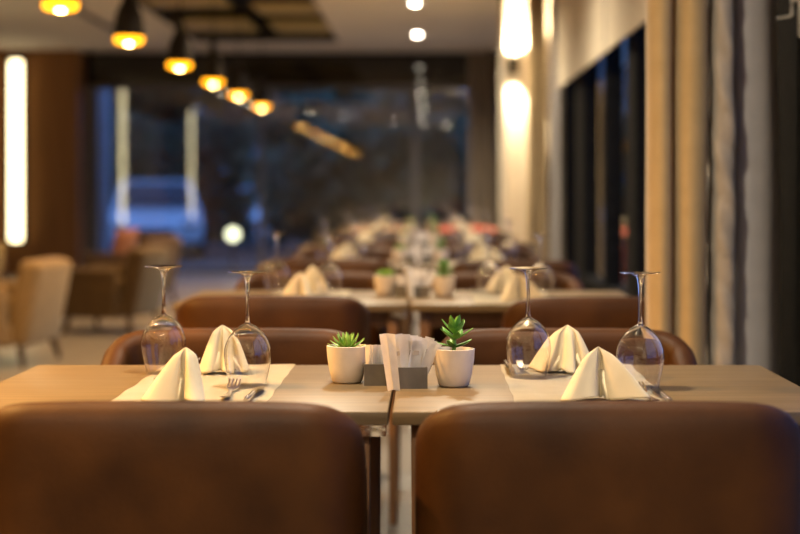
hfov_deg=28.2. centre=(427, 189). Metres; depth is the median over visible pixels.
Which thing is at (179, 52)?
pendant lamp
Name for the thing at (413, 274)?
sachet
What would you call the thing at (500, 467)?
tub chair
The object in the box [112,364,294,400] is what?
table runner
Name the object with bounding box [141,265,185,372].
wine glass
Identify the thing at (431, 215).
potted succulent
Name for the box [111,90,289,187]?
tree
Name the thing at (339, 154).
tree
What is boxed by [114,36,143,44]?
diffuser
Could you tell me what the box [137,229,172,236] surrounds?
grille
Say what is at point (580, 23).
roller blind
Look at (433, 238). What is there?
pot
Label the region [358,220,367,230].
bowl
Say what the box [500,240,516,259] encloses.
bowl
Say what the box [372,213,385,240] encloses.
wine glass
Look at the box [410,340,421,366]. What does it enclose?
sachet
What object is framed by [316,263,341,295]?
bowl
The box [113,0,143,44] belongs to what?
pendant lamp
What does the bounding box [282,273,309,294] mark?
folded napkin
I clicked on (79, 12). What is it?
ceiling track
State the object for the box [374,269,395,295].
potted succulent
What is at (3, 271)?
lounge armchair
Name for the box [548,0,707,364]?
wall
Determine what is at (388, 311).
dining table
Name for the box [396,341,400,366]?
sachet
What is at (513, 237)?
dining table
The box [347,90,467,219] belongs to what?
tree
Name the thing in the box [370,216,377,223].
bowl
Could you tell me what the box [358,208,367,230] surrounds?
wine glass
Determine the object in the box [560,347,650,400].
folded napkin
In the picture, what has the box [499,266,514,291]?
folded napkin
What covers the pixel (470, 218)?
bowl
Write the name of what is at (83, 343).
floor
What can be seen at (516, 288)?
folded napkin
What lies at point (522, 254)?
tub chair
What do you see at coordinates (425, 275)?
sachet
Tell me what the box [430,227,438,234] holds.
pot
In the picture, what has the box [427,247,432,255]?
sachet
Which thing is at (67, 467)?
tub chair
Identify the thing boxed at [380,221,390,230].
bowl
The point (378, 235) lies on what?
bowl
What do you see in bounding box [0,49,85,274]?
wall
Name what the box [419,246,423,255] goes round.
sachet
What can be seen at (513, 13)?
wall pier
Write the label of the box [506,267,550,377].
wine glass
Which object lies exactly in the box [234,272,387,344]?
tub chair
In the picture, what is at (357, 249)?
bowl
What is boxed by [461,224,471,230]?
folded napkin
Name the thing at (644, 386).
fork
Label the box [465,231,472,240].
folded napkin
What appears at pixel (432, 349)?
sachet
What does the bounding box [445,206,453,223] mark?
wine glass
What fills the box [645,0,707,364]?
curtain
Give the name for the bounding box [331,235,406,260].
tub chair
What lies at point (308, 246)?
dining table
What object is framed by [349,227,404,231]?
tub chair
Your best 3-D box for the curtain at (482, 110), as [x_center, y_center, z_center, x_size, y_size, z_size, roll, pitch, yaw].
[0.730,-0.365,21.335,0.400,2.950,0.241,0,0,0]
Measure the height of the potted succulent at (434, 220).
0.140 m
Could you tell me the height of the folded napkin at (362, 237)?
0.096 m
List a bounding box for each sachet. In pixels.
[365,345,369,363]
[370,345,374,363]
[375,345,380,363]
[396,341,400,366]
[398,275,401,284]
[398,335,408,366]
[408,336,421,366]
[408,340,411,354]
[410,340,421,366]
[412,273,416,285]
[416,270,420,285]
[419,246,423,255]
[421,272,427,285]
[421,339,436,360]
[421,340,427,363]
[421,341,438,374]
[425,270,435,287]
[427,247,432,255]
[427,343,441,375]
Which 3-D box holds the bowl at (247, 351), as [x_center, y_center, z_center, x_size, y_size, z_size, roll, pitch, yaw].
[-0.352,0.320,3.110,0.092,0.120,0.092,0,0,26]
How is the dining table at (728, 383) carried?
on the floor
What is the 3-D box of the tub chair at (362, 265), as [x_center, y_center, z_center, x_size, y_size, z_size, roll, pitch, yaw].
[-0.468,0.729,7.849,0.614,0.803,0.512,0,0,0]
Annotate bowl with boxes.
[141,314,185,372]
[224,323,270,386]
[264,260,288,292]
[316,239,333,257]
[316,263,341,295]
[341,227,354,240]
[348,240,365,257]
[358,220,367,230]
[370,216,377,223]
[372,228,385,240]
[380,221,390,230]
[388,216,397,223]
[445,216,453,223]
[445,221,455,230]
[451,228,464,241]
[455,239,471,261]
[466,216,474,223]
[470,221,480,230]
[476,261,501,293]
[480,228,492,241]
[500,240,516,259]
[506,317,550,377]
[531,264,553,296]
[616,325,663,388]
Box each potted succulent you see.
[327,332,365,383]
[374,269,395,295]
[392,244,407,262]
[398,232,409,245]
[405,224,413,234]
[406,218,413,226]
[427,214,433,226]
[430,219,438,234]
[430,226,441,245]
[433,237,447,263]
[433,258,454,296]
[434,315,474,387]
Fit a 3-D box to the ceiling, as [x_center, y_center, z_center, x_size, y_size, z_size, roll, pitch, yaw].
[-2.335,-2.120,8.800,7.230,0.500,26.000,0,0,0]
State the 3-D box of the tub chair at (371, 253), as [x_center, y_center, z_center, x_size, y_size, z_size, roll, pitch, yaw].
[-0.453,0.729,8.739,0.614,0.803,0.512,0,0,-1]
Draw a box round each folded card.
[379,333,399,390]
[404,268,414,297]
[413,243,420,263]
[414,231,419,245]
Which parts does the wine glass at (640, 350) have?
stem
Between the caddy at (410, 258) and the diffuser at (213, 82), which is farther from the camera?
the diffuser at (213, 82)
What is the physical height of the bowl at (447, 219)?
0.120 m
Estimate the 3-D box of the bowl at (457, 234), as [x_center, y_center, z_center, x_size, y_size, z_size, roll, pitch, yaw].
[0.206,0.320,10.979,0.092,0.120,0.092,0,0,44]
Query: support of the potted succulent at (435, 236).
on the dining table at (534, 248)
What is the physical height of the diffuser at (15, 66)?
2.400 m
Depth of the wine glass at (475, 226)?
13.34 m
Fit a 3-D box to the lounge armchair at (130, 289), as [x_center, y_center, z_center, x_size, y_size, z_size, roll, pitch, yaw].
[-2.507,0.788,12.747,0.747,0.684,0.740,0,0,12]
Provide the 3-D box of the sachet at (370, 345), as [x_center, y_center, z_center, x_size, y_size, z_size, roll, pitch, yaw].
[-0.110,0.342,3.133,0.002,0.074,0.017,0,1,-42]
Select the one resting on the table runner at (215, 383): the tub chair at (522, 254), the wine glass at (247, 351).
the wine glass at (247, 351)
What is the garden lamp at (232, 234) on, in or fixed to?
on the ground
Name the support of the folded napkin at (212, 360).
on the table runner at (215, 383)
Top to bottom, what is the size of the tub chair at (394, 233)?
0.803 m
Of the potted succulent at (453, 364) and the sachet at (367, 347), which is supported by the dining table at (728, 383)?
the potted succulent at (453, 364)
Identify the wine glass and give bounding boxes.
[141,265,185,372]
[224,270,270,386]
[264,232,288,292]
[316,220,333,257]
[316,234,341,295]
[341,213,354,240]
[348,221,365,257]
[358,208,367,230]
[370,206,377,223]
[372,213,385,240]
[380,209,390,230]
[388,206,397,223]
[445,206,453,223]
[445,209,455,230]
[451,213,464,241]
[455,220,471,261]
[466,206,474,223]
[470,209,480,230]
[476,233,501,293]
[480,213,492,241]
[500,220,516,259]
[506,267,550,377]
[531,235,553,296]
[616,271,663,388]
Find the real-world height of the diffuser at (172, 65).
0.047 m
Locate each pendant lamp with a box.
[41,0,79,11]
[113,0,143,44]
[167,0,192,69]
[202,0,223,85]
[229,0,247,97]
[253,0,269,109]
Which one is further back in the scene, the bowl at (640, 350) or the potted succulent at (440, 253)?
the potted succulent at (440, 253)
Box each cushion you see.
[0,241,4,273]
[111,228,137,252]
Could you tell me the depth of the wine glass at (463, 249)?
8.37 m
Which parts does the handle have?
lever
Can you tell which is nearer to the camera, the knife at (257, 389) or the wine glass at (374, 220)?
the knife at (257, 389)
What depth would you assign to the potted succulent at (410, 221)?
16.06 m
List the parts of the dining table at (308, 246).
leg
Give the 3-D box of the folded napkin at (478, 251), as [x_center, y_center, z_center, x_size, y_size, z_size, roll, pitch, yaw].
[0.284,0.331,8.490,0.146,0.096,0.089,0,0,12]
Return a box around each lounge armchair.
[0,256,5,279]
[0,257,71,367]
[62,245,169,333]
[82,235,181,303]
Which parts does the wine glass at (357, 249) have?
stem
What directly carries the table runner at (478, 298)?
on the dining table at (433, 309)
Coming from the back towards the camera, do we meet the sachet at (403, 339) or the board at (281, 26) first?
the board at (281, 26)
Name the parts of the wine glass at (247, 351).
stem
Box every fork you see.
[220,379,240,396]
[638,381,659,400]
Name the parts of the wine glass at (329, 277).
stem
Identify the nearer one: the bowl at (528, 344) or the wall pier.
the bowl at (528, 344)
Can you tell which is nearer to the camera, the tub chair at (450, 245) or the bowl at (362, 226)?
the tub chair at (450, 245)
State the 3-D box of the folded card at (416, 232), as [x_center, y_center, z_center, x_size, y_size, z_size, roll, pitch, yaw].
[-0.074,0.329,10.775,0.040,0.108,0.022,0,0,-6]
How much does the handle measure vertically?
0.140 m
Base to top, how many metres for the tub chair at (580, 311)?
0.803 m
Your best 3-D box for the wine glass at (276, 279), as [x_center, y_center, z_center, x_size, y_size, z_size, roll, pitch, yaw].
[-0.563,0.269,5.927,0.092,0.221,0.092,0,0,23]
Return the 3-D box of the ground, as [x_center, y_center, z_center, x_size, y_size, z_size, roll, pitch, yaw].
[0.000,1.345,25.000,80.000,0.170,90.000,0,0,0]
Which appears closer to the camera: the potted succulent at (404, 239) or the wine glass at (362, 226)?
the potted succulent at (404, 239)
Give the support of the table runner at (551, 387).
on the dining table at (728, 383)
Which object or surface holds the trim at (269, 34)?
attached to the ceiling
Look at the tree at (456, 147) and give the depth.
29.68 m
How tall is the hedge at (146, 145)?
3.102 m
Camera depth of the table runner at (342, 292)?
5.90 m
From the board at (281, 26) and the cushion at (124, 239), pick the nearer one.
the cushion at (124, 239)
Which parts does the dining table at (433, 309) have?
leg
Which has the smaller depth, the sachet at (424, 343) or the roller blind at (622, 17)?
the sachet at (424, 343)
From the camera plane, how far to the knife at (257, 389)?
2.92 m
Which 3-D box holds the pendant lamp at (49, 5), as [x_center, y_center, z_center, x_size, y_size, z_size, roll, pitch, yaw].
[-1.955,-1.408,8.480,0.200,0.924,0.200,0,0,0]
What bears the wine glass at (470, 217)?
on the table runner
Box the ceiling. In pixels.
[0,0,499,52]
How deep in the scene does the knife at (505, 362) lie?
3.38 m
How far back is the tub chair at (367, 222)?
16.66 m
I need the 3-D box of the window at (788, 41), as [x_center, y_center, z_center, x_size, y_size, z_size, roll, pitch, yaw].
[1.160,-0.320,3.300,0.140,2.900,4.200,0,0,0]
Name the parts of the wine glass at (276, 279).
stem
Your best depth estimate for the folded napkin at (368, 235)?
11.05 m
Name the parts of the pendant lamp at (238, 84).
lamp shade, cord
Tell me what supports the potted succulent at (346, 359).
on the dining table at (369, 407)
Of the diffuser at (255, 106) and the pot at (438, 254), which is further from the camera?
the diffuser at (255, 106)
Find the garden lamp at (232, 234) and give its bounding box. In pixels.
[226,228,239,265]
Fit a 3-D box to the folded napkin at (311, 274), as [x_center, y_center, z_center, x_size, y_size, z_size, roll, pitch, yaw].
[-0.424,0.331,5.901,0.109,0.097,0.081,0,0,-18]
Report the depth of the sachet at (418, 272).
5.68 m
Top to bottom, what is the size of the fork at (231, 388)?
0.014 m
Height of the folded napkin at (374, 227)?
0.096 m
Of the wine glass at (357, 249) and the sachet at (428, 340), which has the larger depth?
the wine glass at (357, 249)
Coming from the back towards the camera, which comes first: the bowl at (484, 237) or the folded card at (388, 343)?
the bowl at (484, 237)
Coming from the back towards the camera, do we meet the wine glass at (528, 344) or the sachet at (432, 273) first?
the sachet at (432, 273)
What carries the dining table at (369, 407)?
on the floor
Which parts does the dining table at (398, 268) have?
leg, leg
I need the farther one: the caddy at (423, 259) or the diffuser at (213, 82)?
the diffuser at (213, 82)
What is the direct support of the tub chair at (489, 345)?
on the floor
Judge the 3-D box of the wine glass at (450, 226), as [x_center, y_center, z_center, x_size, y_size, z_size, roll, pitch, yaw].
[0.193,0.269,13.575,0.092,0.221,0.092,0,0,-10]
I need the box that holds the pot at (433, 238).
[430,235,440,245]
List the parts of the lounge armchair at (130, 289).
leg, armrest, leg, armrest, seat, seat, leg, backrest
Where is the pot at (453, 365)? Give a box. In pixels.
[434,347,474,387]
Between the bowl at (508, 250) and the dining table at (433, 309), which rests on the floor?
the dining table at (433, 309)
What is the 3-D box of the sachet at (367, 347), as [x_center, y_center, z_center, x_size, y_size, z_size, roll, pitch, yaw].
[-0.117,0.342,3.134,0.003,0.074,0.019,0,0,41]
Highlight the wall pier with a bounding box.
[500,0,547,242]
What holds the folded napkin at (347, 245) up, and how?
on the table runner
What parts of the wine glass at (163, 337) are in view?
stem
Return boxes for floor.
[0,273,418,533]
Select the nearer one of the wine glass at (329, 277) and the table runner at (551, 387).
the table runner at (551, 387)
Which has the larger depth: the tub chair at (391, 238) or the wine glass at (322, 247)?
the tub chair at (391, 238)
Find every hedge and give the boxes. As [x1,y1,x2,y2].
[111,109,255,245]
[264,109,467,246]
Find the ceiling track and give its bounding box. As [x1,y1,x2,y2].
[72,9,113,30]
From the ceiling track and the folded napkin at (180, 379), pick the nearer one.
the folded napkin at (180, 379)
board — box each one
[142,0,231,7]
[173,17,258,31]
[250,1,320,14]
[268,19,331,33]
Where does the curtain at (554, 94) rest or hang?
hanging from the ceiling
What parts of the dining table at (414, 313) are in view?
leg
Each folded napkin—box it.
[141,347,204,400]
[200,325,232,373]
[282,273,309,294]
[305,266,318,291]
[330,246,346,257]
[343,243,350,257]
[355,233,366,240]
[363,231,371,240]
[369,224,377,230]
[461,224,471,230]
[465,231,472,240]
[468,233,484,241]
[471,243,486,259]
[479,247,503,259]
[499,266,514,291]
[500,273,543,300]
[547,325,588,373]
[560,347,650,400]
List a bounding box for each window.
[86,85,499,272]
[564,22,645,296]
[777,0,799,385]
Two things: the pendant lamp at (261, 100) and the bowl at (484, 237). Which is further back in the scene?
the pendant lamp at (261, 100)
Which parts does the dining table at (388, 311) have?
leg, leg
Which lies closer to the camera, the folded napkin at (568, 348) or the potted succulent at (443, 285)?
the folded napkin at (568, 348)
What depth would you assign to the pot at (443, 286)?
5.68 m
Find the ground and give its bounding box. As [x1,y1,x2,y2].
[135,219,437,267]
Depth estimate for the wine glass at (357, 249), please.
8.22 m
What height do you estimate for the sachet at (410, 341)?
0.085 m
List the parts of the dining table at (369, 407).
leg, leg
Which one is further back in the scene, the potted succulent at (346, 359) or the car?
the car
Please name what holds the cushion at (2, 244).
on the lounge armchair at (32, 305)
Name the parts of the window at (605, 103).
glass pane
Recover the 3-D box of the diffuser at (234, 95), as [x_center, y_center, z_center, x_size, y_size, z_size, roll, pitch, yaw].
[-1.955,-0.979,16.450,0.189,0.047,0.189,0,0,0]
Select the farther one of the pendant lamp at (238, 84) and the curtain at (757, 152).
the pendant lamp at (238, 84)
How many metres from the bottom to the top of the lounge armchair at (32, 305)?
0.684 m
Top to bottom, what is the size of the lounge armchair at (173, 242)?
0.684 m
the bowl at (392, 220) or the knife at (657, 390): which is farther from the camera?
the bowl at (392, 220)
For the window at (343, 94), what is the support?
on the ground
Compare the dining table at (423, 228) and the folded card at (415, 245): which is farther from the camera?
the dining table at (423, 228)
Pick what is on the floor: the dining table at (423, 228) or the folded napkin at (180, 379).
the dining table at (423, 228)
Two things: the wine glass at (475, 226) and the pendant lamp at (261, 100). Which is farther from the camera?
the pendant lamp at (261, 100)
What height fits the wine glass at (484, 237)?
0.221 m
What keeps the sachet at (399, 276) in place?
in the caddy at (400, 290)
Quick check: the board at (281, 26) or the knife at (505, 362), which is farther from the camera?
the board at (281, 26)
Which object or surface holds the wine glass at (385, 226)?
on the table runner
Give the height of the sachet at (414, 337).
0.090 m
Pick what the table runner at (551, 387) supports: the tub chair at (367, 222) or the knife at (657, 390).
the knife at (657, 390)
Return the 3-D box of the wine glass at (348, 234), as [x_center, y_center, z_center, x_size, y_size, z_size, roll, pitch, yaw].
[-0.555,0.269,11.065,0.092,0.221,0.092,0,0,-18]
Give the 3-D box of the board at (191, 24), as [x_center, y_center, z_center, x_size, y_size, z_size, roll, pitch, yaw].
[-2.480,-1.940,18.750,0.840,0.040,1.300,0,0,0]
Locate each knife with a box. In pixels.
[243,386,264,400]
[503,359,509,372]
[650,387,672,400]
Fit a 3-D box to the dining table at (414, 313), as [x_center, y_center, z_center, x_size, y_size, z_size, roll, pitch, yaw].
[-0.462,0.756,13.443,0.786,0.747,0.735,0,0,0]
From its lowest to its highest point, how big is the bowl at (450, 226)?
0.120 m
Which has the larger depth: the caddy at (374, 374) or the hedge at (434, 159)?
the hedge at (434, 159)
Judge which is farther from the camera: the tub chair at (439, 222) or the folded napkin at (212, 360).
the tub chair at (439, 222)
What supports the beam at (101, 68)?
attached to the wall at (55, 78)
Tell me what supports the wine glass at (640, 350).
on the table runner at (551, 387)
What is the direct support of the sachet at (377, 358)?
in the caddy at (374, 374)
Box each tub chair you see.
[0,401,366,533]
[101,328,357,364]
[175,295,370,344]
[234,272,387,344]
[279,258,394,274]
[292,248,396,283]
[310,241,401,249]
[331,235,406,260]
[335,231,401,235]
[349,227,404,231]
[353,224,405,227]
[366,221,414,226]
[415,401,799,533]
[427,224,485,233]
[429,227,495,233]
[429,272,583,342]
[431,235,513,260]
[433,248,539,260]
[433,328,696,364]
[436,221,487,226]
[439,231,510,237]
[439,242,531,249]
[449,260,577,279]
[502,296,645,327]
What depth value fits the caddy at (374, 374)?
3.12 m
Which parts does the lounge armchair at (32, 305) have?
armrest, armrest, seat, seat, leg, leg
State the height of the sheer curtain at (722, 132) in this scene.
2.952 m
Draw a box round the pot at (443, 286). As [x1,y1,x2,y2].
[433,276,454,296]
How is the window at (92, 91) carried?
in the wall at (55, 78)
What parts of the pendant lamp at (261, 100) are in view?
lamp shade, cord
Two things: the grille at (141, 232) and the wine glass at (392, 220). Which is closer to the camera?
the wine glass at (392, 220)
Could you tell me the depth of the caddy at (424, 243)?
10.80 m
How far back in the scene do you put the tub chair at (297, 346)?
3.74 m
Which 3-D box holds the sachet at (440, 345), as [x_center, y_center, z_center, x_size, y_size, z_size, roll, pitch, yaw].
[0.001,0.337,3.106,0.054,0.088,0.003,0,0,1]
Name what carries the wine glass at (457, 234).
on the table runner
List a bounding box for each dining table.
[0,365,393,533]
[173,291,408,524]
[256,261,414,333]
[298,244,413,334]
[326,234,415,326]
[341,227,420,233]
[392,365,799,533]
[409,291,627,337]
[416,261,457,276]
[422,227,499,232]
[423,234,516,243]
[423,244,537,258]
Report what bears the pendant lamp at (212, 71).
hanging from the trim at (269, 34)
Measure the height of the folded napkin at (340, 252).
0.096 m
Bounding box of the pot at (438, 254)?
[433,249,447,263]
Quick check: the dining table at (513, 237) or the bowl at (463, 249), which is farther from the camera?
the dining table at (513, 237)
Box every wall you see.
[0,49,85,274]
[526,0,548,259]
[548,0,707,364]
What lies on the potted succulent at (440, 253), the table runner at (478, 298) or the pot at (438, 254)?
the pot at (438, 254)
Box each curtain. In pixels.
[467,52,496,226]
[548,0,559,259]
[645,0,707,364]
[706,0,736,364]
[733,0,780,374]
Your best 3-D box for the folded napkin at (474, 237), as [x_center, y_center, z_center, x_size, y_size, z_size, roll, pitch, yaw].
[0.320,0.333,10.635,0.163,0.093,0.081,0,0,-9]
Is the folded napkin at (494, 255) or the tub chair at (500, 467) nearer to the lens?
the tub chair at (500, 467)
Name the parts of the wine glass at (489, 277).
stem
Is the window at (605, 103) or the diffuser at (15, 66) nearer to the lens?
the window at (605, 103)
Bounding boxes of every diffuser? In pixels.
[9,60,21,240]
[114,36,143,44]
[168,62,191,68]
[203,79,223,85]
[229,93,247,97]
[254,105,269,108]
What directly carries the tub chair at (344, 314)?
on the floor
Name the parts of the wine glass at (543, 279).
stem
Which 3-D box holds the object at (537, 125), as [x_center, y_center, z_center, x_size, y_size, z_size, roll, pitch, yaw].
[0.913,-0.365,13.133,0.197,2.950,0.306,0,0,19]
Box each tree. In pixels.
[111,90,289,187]
[241,90,421,242]
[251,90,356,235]
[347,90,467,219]
[445,105,499,227]
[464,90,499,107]
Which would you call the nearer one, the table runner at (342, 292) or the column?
the table runner at (342, 292)
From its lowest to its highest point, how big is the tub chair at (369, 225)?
0.803 m
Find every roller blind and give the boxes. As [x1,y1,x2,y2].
[556,0,605,89]
[604,0,645,51]
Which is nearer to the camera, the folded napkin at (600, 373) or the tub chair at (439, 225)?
the folded napkin at (600, 373)
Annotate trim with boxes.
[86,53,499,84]
[136,0,337,41]
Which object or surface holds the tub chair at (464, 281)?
on the floor
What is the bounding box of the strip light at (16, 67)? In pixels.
[7,58,25,242]
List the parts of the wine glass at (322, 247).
stem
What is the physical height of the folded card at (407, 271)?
0.108 m
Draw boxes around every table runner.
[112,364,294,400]
[270,290,351,296]
[470,290,520,304]
[500,364,664,400]
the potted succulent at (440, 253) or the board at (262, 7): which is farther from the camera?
the board at (262, 7)
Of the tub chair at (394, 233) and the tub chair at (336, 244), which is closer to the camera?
the tub chair at (336, 244)
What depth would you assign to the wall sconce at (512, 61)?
14.29 m
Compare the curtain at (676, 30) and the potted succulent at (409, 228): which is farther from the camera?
the potted succulent at (409, 228)
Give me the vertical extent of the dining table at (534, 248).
0.747 m
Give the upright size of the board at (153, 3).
0.040 m
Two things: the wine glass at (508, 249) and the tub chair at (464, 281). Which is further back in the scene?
the wine glass at (508, 249)
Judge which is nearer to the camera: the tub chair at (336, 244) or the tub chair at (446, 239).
the tub chair at (336, 244)
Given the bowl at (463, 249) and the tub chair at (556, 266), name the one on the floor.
the tub chair at (556, 266)
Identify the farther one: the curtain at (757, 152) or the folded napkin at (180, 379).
the curtain at (757, 152)
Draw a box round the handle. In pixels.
[776,0,799,36]
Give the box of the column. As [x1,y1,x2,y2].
[99,90,110,252]
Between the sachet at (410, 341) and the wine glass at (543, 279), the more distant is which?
the wine glass at (543, 279)
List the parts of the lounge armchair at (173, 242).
armrest, backrest, leg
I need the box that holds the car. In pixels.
[111,179,203,257]
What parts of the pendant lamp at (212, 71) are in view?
lamp shade, cord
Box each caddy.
[364,362,386,385]
[395,284,407,296]
[398,367,426,388]
[407,255,415,263]
[414,286,428,297]
[420,240,427,246]
[420,256,430,263]
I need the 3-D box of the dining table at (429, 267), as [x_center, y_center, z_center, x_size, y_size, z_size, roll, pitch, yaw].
[0.333,0.756,8.283,0.789,0.747,0.735,0,0,0]
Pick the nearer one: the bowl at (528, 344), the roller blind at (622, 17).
the bowl at (528, 344)
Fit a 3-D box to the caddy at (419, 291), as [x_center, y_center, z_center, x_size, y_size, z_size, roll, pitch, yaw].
[-0.028,0.362,5.692,0.062,0.041,0.060,0,0,-4]
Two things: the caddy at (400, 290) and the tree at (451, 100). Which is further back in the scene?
the tree at (451, 100)
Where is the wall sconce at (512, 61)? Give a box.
[508,57,517,73]
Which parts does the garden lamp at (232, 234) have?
post, globe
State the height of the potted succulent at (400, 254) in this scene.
0.100 m
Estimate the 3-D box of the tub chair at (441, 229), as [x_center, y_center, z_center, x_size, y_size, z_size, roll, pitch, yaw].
[0.318,0.729,13.871,0.614,0.803,0.512,0,0,-2]
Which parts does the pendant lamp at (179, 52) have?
lamp shade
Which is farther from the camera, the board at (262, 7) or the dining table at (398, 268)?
the board at (262, 7)

